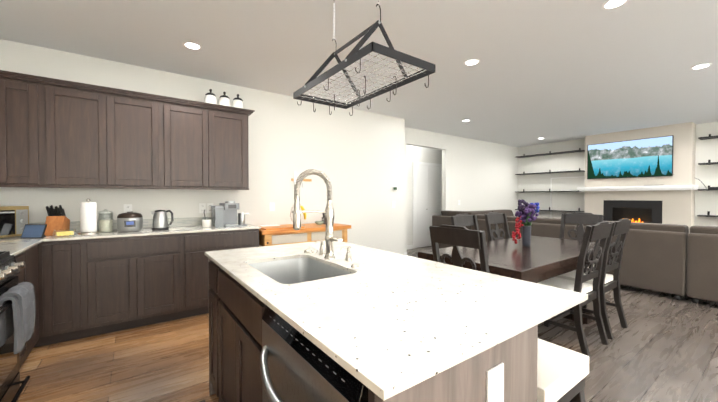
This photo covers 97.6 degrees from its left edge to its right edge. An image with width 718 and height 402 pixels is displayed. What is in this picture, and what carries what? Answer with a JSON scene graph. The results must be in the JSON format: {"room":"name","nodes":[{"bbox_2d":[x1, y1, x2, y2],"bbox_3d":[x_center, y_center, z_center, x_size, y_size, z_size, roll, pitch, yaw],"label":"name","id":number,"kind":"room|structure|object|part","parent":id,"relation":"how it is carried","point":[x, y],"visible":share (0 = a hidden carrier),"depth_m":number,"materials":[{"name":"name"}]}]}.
{"room":"kitchen","nodes":[
{"label":"kitchen","id":0,"kind":"room"},
{"bbox_2d":[0,39,404,254],"bbox_3d":[-1.763,-0.154,4.802,5.500,2.720,1.310,-1,1,-36],"label":"wall","id":1,"kind":"structure","parent":0,"point":[357,157],"depth_m":4.42,"materials":[{"name":"white paint"}]},
{"bbox_2d":[0,70,7,185],"bbox_3d":[-3.260,-0.612,2.701,0.379,0.945,0.337,-1,1,-36],"label":"upper cabinet","id":2,"kind":"object","parent":1,"relation":"attached to","point":[3,74],"depth_m":2.67,"materials":[{"name":"brown wood"}]},
{"bbox_2d":[8,71,43,185],"bbox_3d":[-3.042,-0.614,2.857,0.279,0.945,0.337,-1,1,-36],"label":"upper cabinet","id":3,"kind":"object","parent":1,"relation":"attached to","point":[25,91],"depth_m":2.75,"materials":[{"name":"brown wood"}]},
{"bbox_2d":[44,78,115,187],"bbox_3d":[-2.720,-0.618,3.089,0.515,0.945,0.337,-1,1,-36],"label":"upper cabinet","id":4,"kind":"object","parent":1,"relation":"attached to","point":[57,133],"depth_m":2.95,"materials":[{"name":"brown wood"}]},
{"bbox_2d":[124,204,131,212],"bbox_3d":[-2.530,0.095,3.440,0.075,0.120,0.010,-1,1,-36],"label":"electrical outlet","id":5,"kind":"object","parent":1,"relation":"attached to","point":[127,207],"visible":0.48,"depth_m":3.44,"materials":[{"name":"white plastic"}]},
{"bbox_2d":[116,90,163,188],"bbox_3d":[-2.403,-0.621,3.317,0.514,0.945,0.337,-1,1,-36],"label":"upper cabinet","id":6,"kind":"object","parent":1,"relation":"attached to","point":[139,117],"depth_m":3.23,"materials":[{"name":"brown wood"}]},
{"bbox_2d":[164,98,215,189],"bbox_3d":[-1.983,-0.625,3.619,0.520,0.945,0.337,-1,1,-36],"label":"upper cabinet","id":7,"kind":"object","parent":1,"relation":"attached to","point":[189,127],"depth_m":3.49,"materials":[{"name":"brown wood"}]},
{"bbox_2d":[205,89,216,103],"bbox_3d":[-1.750,-1.196,3.707,0.132,0.252,0.132,-1,1,-36],"label":"decorative jar","id":8,"kind":"object","parent":7,"relation":"on","point":[210,97],"visible":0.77,"depth_m":3.66,"materials":[{"name":"white ceramic"}]},
{"bbox_2d":[199,203,205,212],"bbox_3d":[-1.929,0.089,3.872,0.075,0.120,0.010,-1,1,-36],"label":"electrical outlet","id":9,"kind":"object","parent":1,"relation":"attached to","point":[202,207],"visible":1,"depth_m":3.87,"materials":[{"name":"white plastic"}]},
{"bbox_2d":[207,203,212,212],"bbox_3d":[-1.860,0.088,3.921,0.075,0.120,0.010,-1,1,-36],"label":"electrical outlet","id":10,"kind":"object","parent":1,"relation":"attached to","point":[209,205],"visible":0.9,"depth_m":3.91,"materials":[{"name":"white plastic"}]},
{"bbox_2d":[216,106,251,189],"bbox_3d":[-1.662,-0.628,3.850,0.519,0.945,0.337,-1,1,-36],"label":"upper cabinet","id":11,"kind":"object","parent":1,"relation":"attached to","point":[232,155],"depth_m":3.76,"materials":[{"name":"brown wood"}]},
{"bbox_2d":[219,92,230,106],"bbox_3d":[-1.624,-1.197,3.797,0.132,0.252,0.132,-1,1,-36],"label":"decorative jar","id":12,"kind":"object","parent":11,"relation":"on","point":[224,99],"visible":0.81,"depth_m":3.75,"materials":[{"name":"white ceramic"}]},
{"bbox_2d":[232,94,243,108],"bbox_3d":[-1.498,-1.198,3.888,0.132,0.252,0.132,-1,1,-36],"label":"decorative jar","id":13,"kind":"object","parent":11,"relation":"on","point":[237,102],"visible":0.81,"depth_m":3.84,"materials":[{"name":"white ceramic"}]},
{"bbox_2d":[270,203,274,210],"bbox_3d":[-1.209,0.082,4.386,0.075,0.120,0.016,-1,1,-36],"label":"light switch","id":14,"kind":"object","parent":1,"relation":"attached to","point":[272,206],"visible":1,"depth_m":4.39,"materials":[{"name":"white plastic"}]},
{"bbox_2d":[291,174,311,187],"bbox_3d":[-0.843,-0.262,4.635,0.320,0.261,0.031,-1,1,-36],"label":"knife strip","id":15,"kind":"object","parent":1,"relation":"attached to","point":[294,180],"visible":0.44,"depth_m":4.63,"materials":[{"name":"brown wood"}]},
{"bbox_2d":[404,245,412,254],"bbox_3d":[3.572,1.168,3.928,7.960,0.100,8.750,-1,1,-36],"label":"baseboard","id":16,"kind":"structure","parent":1,"relation":"attached to","point":[409,246],"depth_m":7.61,"materials":[{"name":"white"}]},
{"bbox_2d":[0,0,717,146],"bbox_3d":[2.573,-1.542,3.171,10.660,0.100,8.990,-1,1,-36],"label":"ceiling","id":17,"kind":"structure","parent":0,"point":[550,71],"depth_m":3.11,"materials":[{"name":"white paint"}]},
{"bbox_2d":[182,41,201,49],"bbox_3d":[-1.598,-1.487,3.012,0.170,0.004,0.170,-1,1,-36],"label":"recessed light","id":18,"kind":"object","parent":17,"relation":"in","point":[191,45],"visible":1,"depth_m":3.00,"materials":[{"name":"white"}]},
{"bbox_2d":[293,0,434,115],"bbox_3d":[-0.026,-1.056,2.043,0.488,0.839,0.942,-1,1,-36],"label":"pot rack","id":19,"kind":"object","parent":17,"relation":"hanging from","point":[355,54],"visible":1,"depth_m":1.92,"materials":[{"name":"black metal"}]},
{"bbox_2d":[463,59,479,65],"bbox_3d":[1.214,-1.492,3.383,0.170,0.004,0.170,-1,1,-36],"label":"recessed light","id":20,"kind":"object","parent":17,"relation":"in","point":[470,62],"visible":1,"depth_m":3.38,"materials":[{"name":"white"}]},
{"bbox_2d":[601,0,628,9],"bbox_3d":[1.911,-1.478,2.345,0.170,0.004,0.170,-1,1,-36],"label":"recessed light","id":21,"kind":"object","parent":17,"relation":"in","point":[610,4],"visible":1,"depth_m":2.36,"materials":[{"name":"white"}]},
{"bbox_2d":[690,63,711,69],"bbox_3d":[3.797,-1.494,3.492,0.170,0.004,0.170,-1,1,-36],"label":"recessed light","id":22,"kind":"object","parent":17,"relation":"in","point":[700,66],"visible":1,"depth_m":3.48,"materials":[{"name":"white"}]},
{"bbox_2d":[17,246,717,401],"bbox_3d":[2.573,1.278,3.211,10.660,0.100,8.990,-1,1,-36],"label":"floor","id":23,"kind":"structure","parent":0,"point":[663,347],"depth_m":2.46,"materials":[{"name":"brown wood"}]},
{"bbox_2d":[0,251,35,401],"bbox_3d":[-2.112,0.781,1.480,0.791,0.943,0.754,-1,1,-36],"label":"range oven","id":24,"kind":"object","parent":23,"relation":"on","point":[17,312],"visible":1,"depth_m":1.72,"materials":[{"name":"black metal"}]},
{"bbox_3d":[-1.869,0.625,1.719,0.115,0.310,0.330,-1,1,-36],"label":"towel handle","id":25,"kind":"part","parent":24,"relation":"part of","materials":[{"name":"grey"}]},
{"bbox_2d":[0,240,42,366],"bbox_3d":[-2.633,0.784,2.079,0.647,0.920,0.814,-1,1,-36],"label":"base cabinet","id":26,"kind":"object","parent":23,"relation":"on","point":[26,251],"visible":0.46,"depth_m":2.37,"materials":[{"name":"brown wood"}]},
{"bbox_2d":[24,239,55,347],"bbox_3d":[-3.043,0.786,2.692,0.697,0.900,0.635,-1,1,-36],"label":"base cabinet","id":27,"kind":"object","parent":23,"relation":"on","point":[46,265],"depth_m":2.62,"materials":[{"name":"brown wood"}]},
{"bbox_2d":[52,239,87,342],"bbox_3d":[-2.702,0.782,2.937,0.258,0.900,0.635,-1,1,-36],"label":"base cabinet","id":28,"kind":"object","parent":23,"relation":"on","point":[71,301],"depth_m":2.71,"materials":[{"name":"brown wood"}]},
{"bbox_2d":[84,231,183,336],"bbox_3d":[-2.289,0.778,3.234,0.760,0.900,0.635,-1,1,-36],"label":"base cabinet","id":29,"kind":"object","parent":23,"relation":"on","point":[100,283],"depth_m":2.97,"materials":[{"name":"brown wood"}]},
{"bbox_2d":[0,223,255,241],"bbox_3d":[-2.324,0.318,3.197,2.462,0.020,0.647,-1,1,-36],"label":"countertop","id":30,"kind":"structure","parent":29,"relation":"on","point":[145,231],"depth_m":3.09,"materials":[{"name":"white stone"}]},
{"bbox_2d":[0,206,28,237],"bbox_3d":[-3.085,0.181,2.611,0.343,0.270,0.400,0,1,12],"label":"toaster oven","id":31,"kind":"object","parent":30,"relation":"on","point":[14,220],"visible":0.85,"depth_m":2.67,"materials":[{"name":"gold metal"}]},
{"bbox_2d":[21,224,46,237],"bbox_3d":[-2.771,0.258,2.705,0.180,0.117,0.104,0,1,-1],"label":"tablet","id":32,"kind":"object","parent":30,"relation":"on","point":[33,230],"visible":0.98,"depth_m":2.67,"materials":[{"name":"blue plastic"}]},
{"bbox_2d":[44,205,69,235],"bbox_3d":[-2.805,0.174,2.915,0.130,0.275,0.174,0,1,-21],"label":"knife block","id":33,"kind":"object","parent":30,"relation":"on","point":[57,219],"visible":0.96,"depth_m":2.88,"materials":[{"name":"brown wood"}]},
{"bbox_2d":[51,229,78,236],"bbox_3d":[-2.625,0.283,2.803,0.090,0.060,0.170,1,1,34],"label":"butter dish","id":34,"kind":"object","parent":30,"relation":"on","point":[66,232],"visible":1,"depth_m":2.79,"materials":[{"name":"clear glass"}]},
{"bbox_2d":[78,199,99,233],"bbox_3d":[-2.585,0.144,3.002,0.160,0.334,0.160,-1,1,-36],"label":"paper towel holder","id":35,"kind":"object","parent":30,"relation":"on","point":[88,216],"visible":1,"depth_m":2.96,"materials":[{"name":"white paper"}]},
{"bbox_2d":[98,209,112,232],"bbox_3d":[-2.518,0.196,3.125,0.120,0.227,0.120,-1,1,-36],"label":"flour canister","id":36,"kind":"object","parent":30,"relation":"on","point":[106,225],"visible":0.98,"depth_m":3.09,"materials":[{"name":"beige"}]},
{"bbox_2d":[117,211,142,231],"bbox_3d":[-2.334,0.208,3.203,0.220,0.200,0.228,-1,1,-36],"label":"rice cooker","id":37,"kind":"object","parent":30,"relation":"on","point":[131,221],"visible":1,"depth_m":3.12,"materials":[{"name":"silver metal"}]},
{"bbox_2d":[151,210,173,229],"bbox_3d":[-2.097,0.199,3.354,0.205,0.213,0.156,-1,1,-36],"label":"electric kettle","id":38,"kind":"object","parent":30,"relation":"on","point":[160,220],"visible":1,"depth_m":3.29,"materials":[{"name":"silver metal"}]},
{"bbox_2d":[201,210,211,226],"bbox_3d":[-1.777,0.201,3.658,0.108,0.201,0.100,-1,1,-36],"label":"jar","id":39,"kind":"object","parent":30,"relation":"on","point":[207,222],"visible":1,"depth_m":3.63,"materials":[{"name":"white ceramic"}]},
{"bbox_2d":[211,201,248,226],"bbox_3d":[-1.535,0.149,3.794,0.412,0.301,0.300,-1,1,-36],"label":"coffee maker","id":40,"kind":"object","parent":30,"relation":"on","point":[224,214],"visible":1,"depth_m":3.69,"materials":[{"name":"grey plastic"}]},
{"bbox_2d":[184,227,259,317],"bbox_3d":[-1.660,0.771,3.686,0.790,0.900,0.635,-1,1,-36],"label":"base cabinet","id":41,"kind":"object","parent":23,"relation":"on","point":[196,299],"depth_m":3.31,"materials":[{"name":"brown wood"}]},
{"bbox_2d":[259,223,350,245],"bbox_3d":[-0.799,0.778,4.296,1.260,0.870,0.620,-1,1,-36],"label":"kitchen cart","id":42,"kind":"object","parent":23,"relation":"on","point":[311,232],"visible":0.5,"depth_m":4.00,"materials":[{"name":"brown wood"}]},
{"bbox_2d":[259,224,303,229],"bbox_3d":[-1.023,0.331,4.036,0.500,0.030,0.410,-1,1,-36],"label":"cutting board","id":43,"kind":"object","parent":42,"relation":"on","point":[276,227],"visible":0.83,"depth_m":3.95,"materials":[{"name":"brown wood"}]},
{"bbox_2d":[290,205,306,225],"bbox_3d":[-0.831,0.184,4.326,0.250,0.316,0.140,-1,1,-36],"label":"banana hanger","id":44,"kind":"object","parent":42,"relation":"on","point":[304,214],"visible":0.69,"depth_m":4.33,"materials":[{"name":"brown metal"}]},
{"bbox_2d":[315,221,323,224],"bbox_3d":[-0.567,0.315,4.481,0.136,0.050,0.136,-1,1,-36],"label":"bowl","id":45,"kind":"object","parent":42,"relation":"on","point":[319,222],"visible":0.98,"depth_m":4.44,"materials":[{"name":"grey ceramic"}]},
{"bbox_2d":[205,253,537,401],"bbox_3d":[-0.238,0.803,1.465,0.711,0.900,1.736,-1,1,-36],"label":"kitchen island","id":46,"kind":"object","parent":23,"relation":"on","point":[256,354],"depth_m":0.94,"materials":[{"name":"brown wood"}]},
{"bbox_2d":[260,305,367,401],"bbox_3d":[-0.168,0.817,0.894,0.158,0.888,0.590,-1,1,-36],"label":"dishwasher","id":47,"kind":"object","parent":46,"relation":"in","point":[292,368],"depth_m":0.88,"materials":[{"name":"silver metal"}]},
{"bbox_2d":[205,241,587,401],"bbox_3d":[-0.079,0.341,1.573,0.965,0.020,1.770,-1,1,-36],"label":"island countertop","id":48,"kind":"structure","parent":46,"relation":"on","point":[400,322],"depth_m":1.00,"materials":[{"name":"white stone"}]},
{"bbox_2d":[249,253,352,280],"bbox_3d":[-0.314,0.459,1.597,0.400,0.241,0.600,-1,1,-36],"label":"sink","id":49,"kind":"object","parent":48,"relation":"in","point":[301,268],"depth_m":1.85,"materials":[{"name":"silver metal"}]},
{"bbox_2d":[293,169,352,260],"bbox_3d":[-0.275,0.074,1.817,0.294,0.506,0.430,-1,1,-36],"label":"faucet","id":50,"kind":"object","parent":48,"relation":"on","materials":[{"name":"silver metal"}]},
{"bbox_2d":[429,225,489,272],"bbox_3d":[0.879,0.708,2.385,0.556,1.072,0.454,-1,1,-36],"label":"dining chair","id":51,"kind":"object","parent":23,"relation":"on","point":[457,236],"visible":0.27,"depth_m":2.21,"materials":[{"name":"brown wood"}]},
{"bbox_2d":[451,214,478,229],"bbox_3d":[1.378,0.692,3.511,0.454,1.072,0.556,-1,1,-36],"label":"dining chair","id":52,"kind":"object","parent":23,"relation":"on","point":[464,220],"visible":0.1,"depth_m":3.71,"materials":[{"name":"brown wood"}]},
{"bbox_2d":[484,212,509,240],"bbox_3d":[1.912,0.687,3.883,0.454,1.072,0.556,-1,1,-36],"label":"dining chair","id":53,"kind":"object","parent":23,"relation":"on","point":[495,218],"visible":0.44,"depth_m":4.05,"materials":[{"name":"brown wood"}]},
{"bbox_2d":[418,236,612,323],"bbox_3d":[1.646,0.845,3.099,2.050,0.770,0.948,-1,1,-36],"label":"dining table","id":54,"kind":"object","parent":23,"relation":"on","point":[539,259],"visible":0.38,"depth_m":2.68,"materials":[{"name":"brown wood"}]},
{"bbox_2d":[512,199,539,246],"bbox_3d":[1.701,0.220,3.185,0.295,0.476,0.216,-1,1,-36],"label":"vase","id":55,"kind":"object","parent":54,"relation":"on","point":[525,212],"visible":1,"depth_m":3.15,"materials":[{"name":"grey ceramic"}]},
{"bbox_2d":[537,338,588,401],"bbox_3d":[0.637,0.930,1.266,0.441,0.658,0.441,-1,1,-36],"label":"bar stool","id":56,"kind":"object","parent":23,"relation":"on","point":[562,373],"visible":0.27,"depth_m":1.15,"materials":[{"name":"white"}]},
{"bbox_2d":[537,221,612,358],"bbox_3d":[1.824,0.703,2.771,0.454,1.072,0.556,-1,1,-36],"label":"dining chair","id":57,"kind":"object","parent":23,"relation":"on","point":[598,231],"visible":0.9,"depth_m":2.62,"materials":[{"name":"brown wood"}]},
{"bbox_2d":[432,210,717,302],"bbox_3d":[4.766,0.715,5.242,3.120,0.970,6.480,-1,1,-36],"label":"sectional sofa","id":58,"kind":"object","parent":23,"relation":"on","point":[678,260],"visible":0.4,"depth_m":3.95,"materials":[{"name":"fabric"}]},
{"bbox_2d":[559,212,602,308],"bbox_3d":[2.646,0.687,3.877,0.556,1.072,0.454,-1,1,-36],"label":"dining chair","id":59,"kind":"object","parent":23,"relation":"on","point":[581,219],"visible":0.23,"depth_m":4.02,"materials":[{"name":"brown wood"}]},
{"bbox_2d":[552,218,631,339],"bbox_3d":[2.281,0.698,3.112,0.454,1.072,0.556,-1,1,-36],"label":"dining chair","id":60,"kind":"object","parent":23,"relation":"on","point":[620,228],"visible":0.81,"depth_m":2.94,"materials":[{"name":"brown wood"}]},
{"bbox_2d":[407,145,441,247],"bbox_3d":[1.614,-0.194,7.607,3.260,2.720,0.700,-1,1,-36],"label":"wall","id":61,"kind":"structure","parent":0,"point":[422,154],"depth_m":7.66,"materials":[{"name":"white paint"}]},
{"bbox_2d":[413,161,441,248],"bbox_3d":[1.763,0.096,7.979,1.090,2.130,0.030,-1,1,-36],"label":"bifold closet door","id":62,"kind":"structure","parent":61,"relation":"in","point":[427,192],"depth_m":7.91,"materials":[{"name":"white wood"}]},
{"bbox_2d":[404,127,517,252],"bbox_3d":[2.625,-0.197,7.829,5.160,2.720,0.120,-1,1,-36],"label":"wall","id":63,"kind":"structure","parent":0,"point":[478,175],"depth_m":7.90,"materials":[{"name":"white paint"}]},
{"bbox_2d":[518,122,717,225],"bbox_3d":[7.056,-0.171,5.984,0.120,2.720,8.050,-1,1,-36],"label":"wall","id":64,"kind":"structure","parent":0,"point":[706,175],"depth_m":8.12,"materials":[{"name":"white paint"}]},
{"bbox_2d":[515,207,583,211],"bbox_3d":[5.062,0.220,8.436,0.258,0.101,1.630,-1,1,-36],"label":"shelf","id":65,"kind":"object","parent":64,"relation":"attached to","point":[560,210],"visible":0.65,"depth_m":8.20,"materials":[{"name":"black wood"}]},
{"bbox_2d":[515,168,584,174],"bbox_3d":[5.062,-0.790,8.421,0.258,0.101,1.630,-1,1,-36],"label":"shelf","id":66,"kind":"object","parent":64,"relation":"attached to","point":[550,172],"visible":0.98,"depth_m":8.30,"materials":[{"name":"black wood"}]},
{"bbox_2d":[516,148,584,157],"bbox_3d":[5.062,-1.290,8.414,0.258,0.101,1.630,-1,1,-36],"label":"shelf","id":67,"kind":"object","parent":64,"relation":"attached to","point":[554,153],"visible":0.96,"depth_m":8.32,"materials":[{"name":"black wood"}]},
{"bbox_2d":[519,189,584,192],"bbox_3d":[5.062,-0.285,8.428,0.258,0.101,1.630,-1,1,-36],"label":"shelf","id":68,"kind":"object","parent":64,"relation":"attached to","point":[551,191],"visible":0.81,"depth_m":8.25,"materials":[{"name":"black wood"}]},
{"bbox_2d":[550,176,584,217],"bbox_3d":[5.435,0.219,8.128,0.012,1.680,0.895,-1,1,-36],"label":"cable","id":69,"kind":"object","parent":64,"relation":"attached to","point":[551,190],"visible":0.65,"depth_m":8.46,"materials":[{"name":"white plastic"}]},
{"bbox_2d":[697,211,717,216],"bbox_3d":[7.616,0.270,4.884,0.258,0.101,3.200,-1,1,-36],"label":"shelf","id":70,"kind":"object","parent":64,"relation":"attached to","point":[708,214],"visible":1,"depth_m":6.03,"materials":[{"name":"black"}]},
{"bbox_2d":[698,185,717,190],"bbox_3d":[7.616,-0.235,4.877,0.258,0.101,3.200,-1,1,-36],"label":"shelf","id":71,"kind":"object","parent":64,"relation":"attached to","point":[708,189],"visible":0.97,"depth_m":6.05,"materials":[{"name":"black"}]},
{"bbox_2d":[698,160,717,164],"bbox_3d":[7.616,-0.740,4.870,0.258,0.101,3.200,-1,1,-36],"label":"shelf","id":72,"kind":"object","parent":64,"relation":"attached to","point":[709,162],"visible":1,"depth_m":6.07,"materials":[{"name":"black"}]},
{"bbox_2d":[698,134,717,139],"bbox_3d":[7.616,-1.240,4.863,0.258,0.101,3.200,-1,1,-36],"label":"shelf","id":73,"kind":"object","parent":64,"relation":"attached to","point":[708,137],"visible":1,"depth_m":6.05,"materials":[{"name":"black"}]},
{"bbox_2d":[584,122,695,232],"bbox_3d":[6.086,-0.184,6.930,0.350,2.720,1.780,-1,1,-36],"label":"wall","id":74,"kind":"structure","parent":0,"point":[678,206],"depth_m":6.41,"materials":[{"name":"beige paint"}]},
{"bbox_2d":[587,135,673,178],"bbox_3d":[5.868,-0.916,6.887,0.040,0.815,1.460,-1,1,-36],"label":"wall-mounted tv","id":75,"kind":"object","parent":74,"relation":"attached to","point":[648,157],"visible":0.94,"depth_m":6.80,"materials":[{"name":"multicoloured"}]},
{"bbox_2d":[603,200,662,223],"bbox_3d":[6.045,0.441,6.934,0.270,0.902,0.992,-1,1,-36],"label":"fireplace insert","id":76,"kind":"object","parent":74,"relation":"in","point":[639,211],"visible":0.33,"depth_m":6.92,"materials":[{"name":"black metal"}]},
{"bbox_2d":[577,185,698,190],"bbox_3d":[5.992,-0.280,6.886,0.548,0.112,1.920,-1,1,-36],"label":"mantel shelf","id":77,"kind":"object","parent":74,"relation":"attached to","point":[650,187],"visible":0.92,"depth_m":6.57,"materials":[{"name":"white wood"}]},
{"bbox_3d":[-1.323,-0.081,-0.417,0.120,2.720,7.680,-1,1,-36],"label":"wall","id":78,"kind":"structure","parent":0,"visible":0},
{"bbox_2d":[29,216,237,230],"bbox_3d":[-2.512,0.254,3.456,2.464,0.099,0.008,-1,1,-36],"label":"trim","id":79,"kind":"structure","parent":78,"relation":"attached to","point":[191,221],"depth_m":3.67,"materials":[{"name":"tile"}]}
]}

